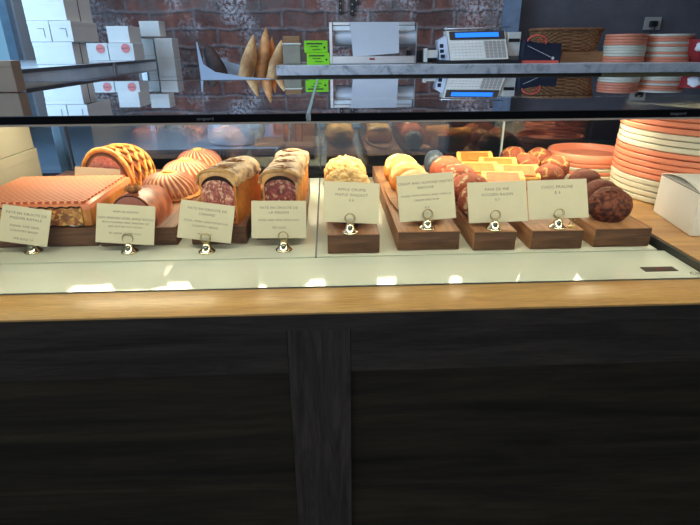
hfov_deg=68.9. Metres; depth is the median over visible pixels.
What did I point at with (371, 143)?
countertop
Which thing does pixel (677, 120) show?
plate
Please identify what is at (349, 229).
card holder
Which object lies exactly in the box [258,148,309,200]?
loaf
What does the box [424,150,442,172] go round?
bun
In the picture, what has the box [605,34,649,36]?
plate
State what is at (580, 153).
plate
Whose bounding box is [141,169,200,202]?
pie
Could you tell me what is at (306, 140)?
wooden plank
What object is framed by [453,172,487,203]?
bun
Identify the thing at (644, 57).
plate
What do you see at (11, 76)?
kraft box
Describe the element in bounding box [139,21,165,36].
carton
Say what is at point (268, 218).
price card
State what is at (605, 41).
plate
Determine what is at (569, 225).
clip
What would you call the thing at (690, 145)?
plate
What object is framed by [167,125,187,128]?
carton
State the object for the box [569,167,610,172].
plate
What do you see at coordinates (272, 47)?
baguette
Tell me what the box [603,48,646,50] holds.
plate
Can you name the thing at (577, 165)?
plate
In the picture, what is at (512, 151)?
bun
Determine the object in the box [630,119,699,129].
plate
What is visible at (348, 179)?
cake
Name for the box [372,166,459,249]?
serving board
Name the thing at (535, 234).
serving board
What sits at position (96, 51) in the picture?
carton
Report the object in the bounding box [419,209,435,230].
card holder
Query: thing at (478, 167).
toast
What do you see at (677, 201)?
box
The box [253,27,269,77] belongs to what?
baguette
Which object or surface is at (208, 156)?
pie
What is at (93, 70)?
steel shelf
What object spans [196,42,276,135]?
bin
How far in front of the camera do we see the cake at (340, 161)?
1.06 m
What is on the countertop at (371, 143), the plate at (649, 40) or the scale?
the scale
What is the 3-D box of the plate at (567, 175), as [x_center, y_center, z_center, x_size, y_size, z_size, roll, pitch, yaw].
[0.579,-0.228,1.261,0.182,0.008,0.182,-1,23,-2]
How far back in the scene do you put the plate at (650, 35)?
2.09 m
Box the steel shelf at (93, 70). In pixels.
[20,59,156,172]
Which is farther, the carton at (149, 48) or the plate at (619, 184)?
the carton at (149, 48)
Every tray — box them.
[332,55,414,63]
[384,178,437,223]
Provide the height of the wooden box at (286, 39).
0.108 m
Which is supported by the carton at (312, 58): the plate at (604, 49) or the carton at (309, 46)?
the carton at (309, 46)
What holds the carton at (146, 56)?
on the carton at (152, 76)
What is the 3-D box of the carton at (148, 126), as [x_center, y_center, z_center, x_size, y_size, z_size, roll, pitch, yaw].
[-0.913,-0.726,2.411,0.086,0.160,0.101,-1,23,-2]
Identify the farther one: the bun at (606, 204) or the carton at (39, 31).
the carton at (39, 31)
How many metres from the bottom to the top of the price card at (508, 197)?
0.063 m
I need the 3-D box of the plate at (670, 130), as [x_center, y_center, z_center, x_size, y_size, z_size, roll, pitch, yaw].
[0.755,-0.289,1.064,0.344,0.011,0.344,-1,23,-2]
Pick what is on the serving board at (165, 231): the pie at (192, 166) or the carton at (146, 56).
the pie at (192, 166)
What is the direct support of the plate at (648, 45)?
on the plate at (646, 47)
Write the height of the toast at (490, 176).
0.044 m
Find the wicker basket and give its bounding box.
[528,27,604,50]
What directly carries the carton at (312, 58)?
on the countertop at (371, 143)
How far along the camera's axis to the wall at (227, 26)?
2.54 m
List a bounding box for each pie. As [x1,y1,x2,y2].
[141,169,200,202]
[162,157,209,185]
[177,147,221,166]
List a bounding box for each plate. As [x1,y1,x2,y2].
[548,143,614,164]
[565,174,609,179]
[568,170,610,176]
[569,162,610,168]
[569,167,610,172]
[602,56,643,58]
[602,59,643,61]
[603,42,646,44]
[603,45,646,47]
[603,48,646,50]
[603,51,645,53]
[603,54,644,56]
[604,40,647,42]
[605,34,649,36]
[605,37,648,39]
[609,180,655,203]
[610,170,658,192]
[610,175,656,198]
[611,165,659,186]
[612,160,660,181]
[613,154,678,175]
[614,149,699,173]
[615,143,699,168]
[616,137,699,161]
[617,132,699,155]
[619,127,699,149]
[620,120,699,136]
[620,122,699,142]
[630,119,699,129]
[644,52,687,53]
[644,54,687,56]
[644,57,688,58]
[644,59,688,61]
[646,39,689,41]
[646,47,688,48]
[646,49,687,51]
[647,42,688,43]
[647,44,688,46]
[649,34,695,36]
[649,36,695,38]
[659,119,699,122]
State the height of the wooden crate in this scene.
0.041 m
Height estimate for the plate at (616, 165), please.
0.011 m
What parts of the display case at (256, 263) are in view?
trim, glass, trim, sill, glass, trim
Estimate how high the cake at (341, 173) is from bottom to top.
0.059 m
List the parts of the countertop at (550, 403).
rail, panel, moulding, rail, panel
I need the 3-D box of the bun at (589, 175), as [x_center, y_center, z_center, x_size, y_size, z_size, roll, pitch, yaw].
[0.471,-0.163,1.023,0.064,0.050,0.065,-1,23,-2]
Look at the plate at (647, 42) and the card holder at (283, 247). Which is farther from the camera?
the plate at (647, 42)
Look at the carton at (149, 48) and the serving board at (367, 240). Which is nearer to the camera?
the serving board at (367, 240)
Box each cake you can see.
[323,165,370,184]
[324,154,365,178]
[337,178,367,182]
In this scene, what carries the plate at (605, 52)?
on the plate at (615, 55)
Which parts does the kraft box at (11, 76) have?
lid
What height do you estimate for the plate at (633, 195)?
0.011 m
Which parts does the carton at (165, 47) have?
lid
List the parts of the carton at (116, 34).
lid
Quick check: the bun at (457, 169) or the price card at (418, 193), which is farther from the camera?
the bun at (457, 169)
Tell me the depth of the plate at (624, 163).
1.05 m
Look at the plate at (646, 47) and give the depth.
2.10 m
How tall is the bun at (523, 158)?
0.050 m
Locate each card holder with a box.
[24,245,42,254]
[121,233,138,254]
[198,233,215,254]
[275,231,291,252]
[341,213,358,234]
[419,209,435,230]
[485,210,502,231]
[548,208,565,229]
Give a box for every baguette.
[238,34,256,76]
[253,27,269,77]
[263,40,283,124]
[269,38,274,61]
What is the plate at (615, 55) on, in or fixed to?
on the plate at (603, 57)
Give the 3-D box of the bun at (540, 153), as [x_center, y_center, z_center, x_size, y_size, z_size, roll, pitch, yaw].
[0.457,-0.253,1.235,0.063,0.050,0.067,-1,23,-2]
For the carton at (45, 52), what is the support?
on the steel shelf at (93, 70)
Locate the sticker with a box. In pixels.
[640,266,678,271]
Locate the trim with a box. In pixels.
[501,0,521,31]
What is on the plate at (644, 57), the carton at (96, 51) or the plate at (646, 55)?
the plate at (646, 55)
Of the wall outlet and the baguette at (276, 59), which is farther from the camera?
the wall outlet
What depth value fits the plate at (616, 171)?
1.06 m
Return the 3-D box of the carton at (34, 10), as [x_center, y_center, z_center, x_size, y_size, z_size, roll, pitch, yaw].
[-0.930,-0.814,1.629,0.124,0.082,0.191,-1,23,-2]
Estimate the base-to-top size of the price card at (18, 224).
0.068 m
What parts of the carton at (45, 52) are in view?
lid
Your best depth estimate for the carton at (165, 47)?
2.24 m
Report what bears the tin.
on the countertop at (371, 143)
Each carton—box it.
[22,0,92,22]
[26,21,52,41]
[32,42,88,63]
[49,21,98,41]
[86,43,109,60]
[106,26,141,42]
[107,43,144,59]
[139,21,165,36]
[139,55,158,73]
[139,74,159,80]
[141,39,155,54]
[147,125,166,127]
[154,38,179,57]
[157,58,181,76]
[160,76,182,79]
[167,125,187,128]
[304,41,327,52]
[307,52,329,64]
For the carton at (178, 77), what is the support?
on the carton at (168, 126)
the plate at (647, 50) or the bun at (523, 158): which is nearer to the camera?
the bun at (523, 158)
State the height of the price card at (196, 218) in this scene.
0.071 m
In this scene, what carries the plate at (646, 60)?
on the countertop at (371, 143)
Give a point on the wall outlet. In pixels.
(650, 23)
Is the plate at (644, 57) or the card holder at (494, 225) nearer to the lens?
the card holder at (494, 225)
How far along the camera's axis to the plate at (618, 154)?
1.01 m
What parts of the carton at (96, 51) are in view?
lid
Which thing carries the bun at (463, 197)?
on the serving board at (476, 235)
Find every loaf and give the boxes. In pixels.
[195,156,260,223]
[204,44,227,73]
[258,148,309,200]
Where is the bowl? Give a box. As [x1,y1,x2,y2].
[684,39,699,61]
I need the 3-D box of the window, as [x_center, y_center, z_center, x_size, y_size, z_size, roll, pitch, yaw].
[-1.498,-1.035,1.052,0.050,1.400,2.370,-1,23,-2]
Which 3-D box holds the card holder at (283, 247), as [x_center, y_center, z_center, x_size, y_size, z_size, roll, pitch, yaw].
[-0.109,-0.036,0.836,0.028,0.032,0.028,-1,23,-2]
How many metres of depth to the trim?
2.49 m
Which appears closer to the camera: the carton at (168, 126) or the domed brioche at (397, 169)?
the domed brioche at (397, 169)
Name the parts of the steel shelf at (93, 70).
leg, shelf, panel, leg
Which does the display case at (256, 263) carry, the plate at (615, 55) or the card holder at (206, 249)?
the card holder at (206, 249)
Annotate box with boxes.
[0,60,25,91]
[0,127,33,158]
[0,148,42,185]
[283,36,299,42]
[653,173,699,235]
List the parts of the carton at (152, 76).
lid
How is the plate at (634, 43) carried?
on the plate at (604, 46)
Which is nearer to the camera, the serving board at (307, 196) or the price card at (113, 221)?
the price card at (113, 221)
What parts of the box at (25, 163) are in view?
lid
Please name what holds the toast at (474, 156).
on the serving board at (535, 234)
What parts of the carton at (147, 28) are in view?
lid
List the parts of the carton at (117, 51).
lid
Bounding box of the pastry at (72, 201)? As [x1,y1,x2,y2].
[0,175,131,226]
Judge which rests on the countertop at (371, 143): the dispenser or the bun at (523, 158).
the dispenser
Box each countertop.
[0,279,699,524]
[30,124,283,172]
[276,61,699,168]
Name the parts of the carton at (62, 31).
lid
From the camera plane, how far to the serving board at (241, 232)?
0.87 m
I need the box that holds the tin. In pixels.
[282,43,301,63]
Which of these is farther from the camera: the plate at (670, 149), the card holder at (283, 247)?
the plate at (670, 149)
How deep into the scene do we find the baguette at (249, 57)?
2.09 m
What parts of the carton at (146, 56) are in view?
lid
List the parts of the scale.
arm, rail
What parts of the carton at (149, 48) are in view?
lid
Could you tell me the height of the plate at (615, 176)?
0.011 m
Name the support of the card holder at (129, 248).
on the display case at (256, 263)
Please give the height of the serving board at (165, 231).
0.032 m
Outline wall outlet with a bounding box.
[643,17,661,33]
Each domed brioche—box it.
[383,154,416,179]
[389,161,425,189]
[396,170,428,197]
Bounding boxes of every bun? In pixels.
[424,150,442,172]
[429,156,461,172]
[442,164,475,178]
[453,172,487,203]
[458,187,468,217]
[500,146,524,156]
[516,153,539,165]
[528,147,551,164]
[535,163,564,179]
[540,155,569,176]
[568,168,600,183]
[587,179,616,197]
[588,186,632,221]
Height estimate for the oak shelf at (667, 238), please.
0.050 m
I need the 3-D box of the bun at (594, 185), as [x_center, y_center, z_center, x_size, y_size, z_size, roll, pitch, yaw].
[0.463,-0.128,0.940,0.062,0.050,0.067,3,23,8]
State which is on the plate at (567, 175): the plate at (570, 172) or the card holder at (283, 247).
the plate at (570, 172)
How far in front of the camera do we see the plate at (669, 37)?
2.08 m
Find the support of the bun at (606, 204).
on the serving board at (630, 231)
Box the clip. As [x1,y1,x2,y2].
[567,219,576,227]
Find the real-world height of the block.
0.160 m
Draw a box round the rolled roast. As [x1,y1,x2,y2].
[113,183,172,224]
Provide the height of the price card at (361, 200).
0.066 m
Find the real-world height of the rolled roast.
0.065 m
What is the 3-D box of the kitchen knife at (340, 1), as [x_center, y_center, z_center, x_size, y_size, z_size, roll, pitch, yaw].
[-0.047,-1.379,2.450,0.024,0.340,0.015,-1,23,-2]
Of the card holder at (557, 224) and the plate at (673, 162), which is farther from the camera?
the plate at (673, 162)
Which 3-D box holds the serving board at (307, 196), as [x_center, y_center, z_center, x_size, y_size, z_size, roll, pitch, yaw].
[-0.127,-0.116,1.026,0.085,0.032,0.311,-1,23,-2]
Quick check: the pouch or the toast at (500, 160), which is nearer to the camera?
the toast at (500, 160)
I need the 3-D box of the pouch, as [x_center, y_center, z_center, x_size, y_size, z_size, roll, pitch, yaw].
[0.774,-0.879,2.100,0.161,0.106,0.098,-1,23,-2]
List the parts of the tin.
tin lid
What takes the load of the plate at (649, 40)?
on the plate at (647, 42)
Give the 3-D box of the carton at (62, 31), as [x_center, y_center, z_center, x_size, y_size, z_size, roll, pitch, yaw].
[-0.887,-0.745,1.649,0.065,0.059,0.192,-1,23,-2]
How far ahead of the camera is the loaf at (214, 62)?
2.10 m
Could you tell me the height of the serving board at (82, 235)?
0.032 m
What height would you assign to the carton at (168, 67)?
0.078 m
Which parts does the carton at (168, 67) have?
lid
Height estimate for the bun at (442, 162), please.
0.058 m
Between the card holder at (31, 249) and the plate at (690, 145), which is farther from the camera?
the plate at (690, 145)
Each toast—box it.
[456,151,492,161]
[462,162,498,174]
[478,157,516,164]
[481,171,526,185]
[498,164,540,189]
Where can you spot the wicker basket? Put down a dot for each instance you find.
(571, 38)
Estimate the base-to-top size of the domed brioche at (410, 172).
0.052 m
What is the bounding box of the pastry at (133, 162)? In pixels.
[81,143,156,186]
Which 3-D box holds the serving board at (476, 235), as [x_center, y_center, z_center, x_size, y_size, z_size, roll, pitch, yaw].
[0.225,-0.133,1.061,0.070,0.032,0.503,-1,23,-2]
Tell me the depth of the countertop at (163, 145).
2.03 m
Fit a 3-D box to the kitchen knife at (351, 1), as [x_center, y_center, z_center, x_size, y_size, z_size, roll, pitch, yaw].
[0.011,-1.376,2.454,0.028,0.340,0.015,-1,23,-2]
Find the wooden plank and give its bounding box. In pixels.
[255,136,323,146]
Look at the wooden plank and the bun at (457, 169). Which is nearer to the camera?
the bun at (457, 169)
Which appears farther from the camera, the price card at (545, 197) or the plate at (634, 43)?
the plate at (634, 43)
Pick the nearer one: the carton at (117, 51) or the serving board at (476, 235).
the serving board at (476, 235)
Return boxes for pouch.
[519,35,561,62]
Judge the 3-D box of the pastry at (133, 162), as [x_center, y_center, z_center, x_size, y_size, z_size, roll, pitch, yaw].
[-0.489,-0.215,1.108,0.130,0.093,0.138,4,23,11]
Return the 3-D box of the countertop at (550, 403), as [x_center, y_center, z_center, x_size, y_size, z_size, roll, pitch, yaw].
[0.389,0.565,0.917,3.580,1.140,0.072,-1,23,-2]
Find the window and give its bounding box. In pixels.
[0,0,23,59]
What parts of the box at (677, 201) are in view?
bowed lid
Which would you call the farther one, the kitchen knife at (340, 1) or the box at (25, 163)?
the kitchen knife at (340, 1)
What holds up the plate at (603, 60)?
on the countertop at (371, 143)
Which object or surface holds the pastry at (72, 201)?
on the serving board at (82, 235)
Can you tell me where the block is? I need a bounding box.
[283,124,302,141]
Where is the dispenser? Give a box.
[329,22,417,63]
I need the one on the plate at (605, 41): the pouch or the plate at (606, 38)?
the plate at (606, 38)
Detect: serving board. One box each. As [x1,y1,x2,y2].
[0,169,161,247]
[101,186,201,245]
[192,185,263,243]
[257,178,309,238]
[327,222,379,253]
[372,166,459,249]
[421,165,516,249]
[508,190,583,248]
[568,215,651,246]
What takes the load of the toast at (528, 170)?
on the serving board at (535, 234)
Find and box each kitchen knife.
[339,0,341,14]
[350,0,353,15]
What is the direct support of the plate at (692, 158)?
on the plate at (673, 162)
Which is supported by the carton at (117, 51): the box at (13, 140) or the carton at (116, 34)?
the carton at (116, 34)
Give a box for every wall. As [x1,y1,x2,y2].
[10,0,37,129]
[86,0,699,149]
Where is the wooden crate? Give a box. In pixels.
[560,51,603,61]
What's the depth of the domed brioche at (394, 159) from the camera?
1.09 m
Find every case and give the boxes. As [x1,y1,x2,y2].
[0,76,699,294]
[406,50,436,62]
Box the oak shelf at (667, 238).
[629,198,699,261]
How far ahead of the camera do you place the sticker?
0.76 m
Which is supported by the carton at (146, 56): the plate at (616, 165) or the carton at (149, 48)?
the carton at (149, 48)
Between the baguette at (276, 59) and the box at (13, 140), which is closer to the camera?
the box at (13, 140)
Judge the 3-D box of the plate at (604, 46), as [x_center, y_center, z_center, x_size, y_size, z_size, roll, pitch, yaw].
[1.166,-0.917,2.166,0.166,0.010,0.166,-1,23,-2]
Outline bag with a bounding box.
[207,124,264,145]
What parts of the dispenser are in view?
serrated blade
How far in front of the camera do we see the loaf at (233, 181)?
0.86 m
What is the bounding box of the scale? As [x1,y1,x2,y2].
[422,27,521,63]
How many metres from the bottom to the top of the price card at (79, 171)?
0.040 m
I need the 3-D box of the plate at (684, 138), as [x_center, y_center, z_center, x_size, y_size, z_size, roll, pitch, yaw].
[0.757,-0.279,1.069,0.344,0.011,0.344,-1,23,-2]
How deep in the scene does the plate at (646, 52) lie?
2.10 m
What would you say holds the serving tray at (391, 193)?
on the serving board at (406, 235)
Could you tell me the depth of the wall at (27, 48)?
2.36 m
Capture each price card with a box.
[0,204,51,246]
[75,166,119,175]
[95,203,155,244]
[177,199,234,243]
[251,201,305,237]
[323,181,379,223]
[396,172,455,221]
[467,181,527,222]
[527,179,588,219]
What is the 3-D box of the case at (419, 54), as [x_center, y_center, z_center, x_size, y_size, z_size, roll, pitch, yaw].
[0.344,-0.896,2.218,0.200,0.050,0.030,-1,23,-2]
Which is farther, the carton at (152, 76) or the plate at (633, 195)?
the carton at (152, 76)
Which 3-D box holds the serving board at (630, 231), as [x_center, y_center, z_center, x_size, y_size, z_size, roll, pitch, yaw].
[0.439,-0.138,1.071,0.095,0.032,0.499,-1,23,-2]
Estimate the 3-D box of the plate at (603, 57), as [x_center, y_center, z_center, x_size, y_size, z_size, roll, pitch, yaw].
[1.166,-0.877,2.183,0.166,0.010,0.166,-1,23,-2]
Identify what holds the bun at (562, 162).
on the serving board at (630, 231)
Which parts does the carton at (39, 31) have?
lid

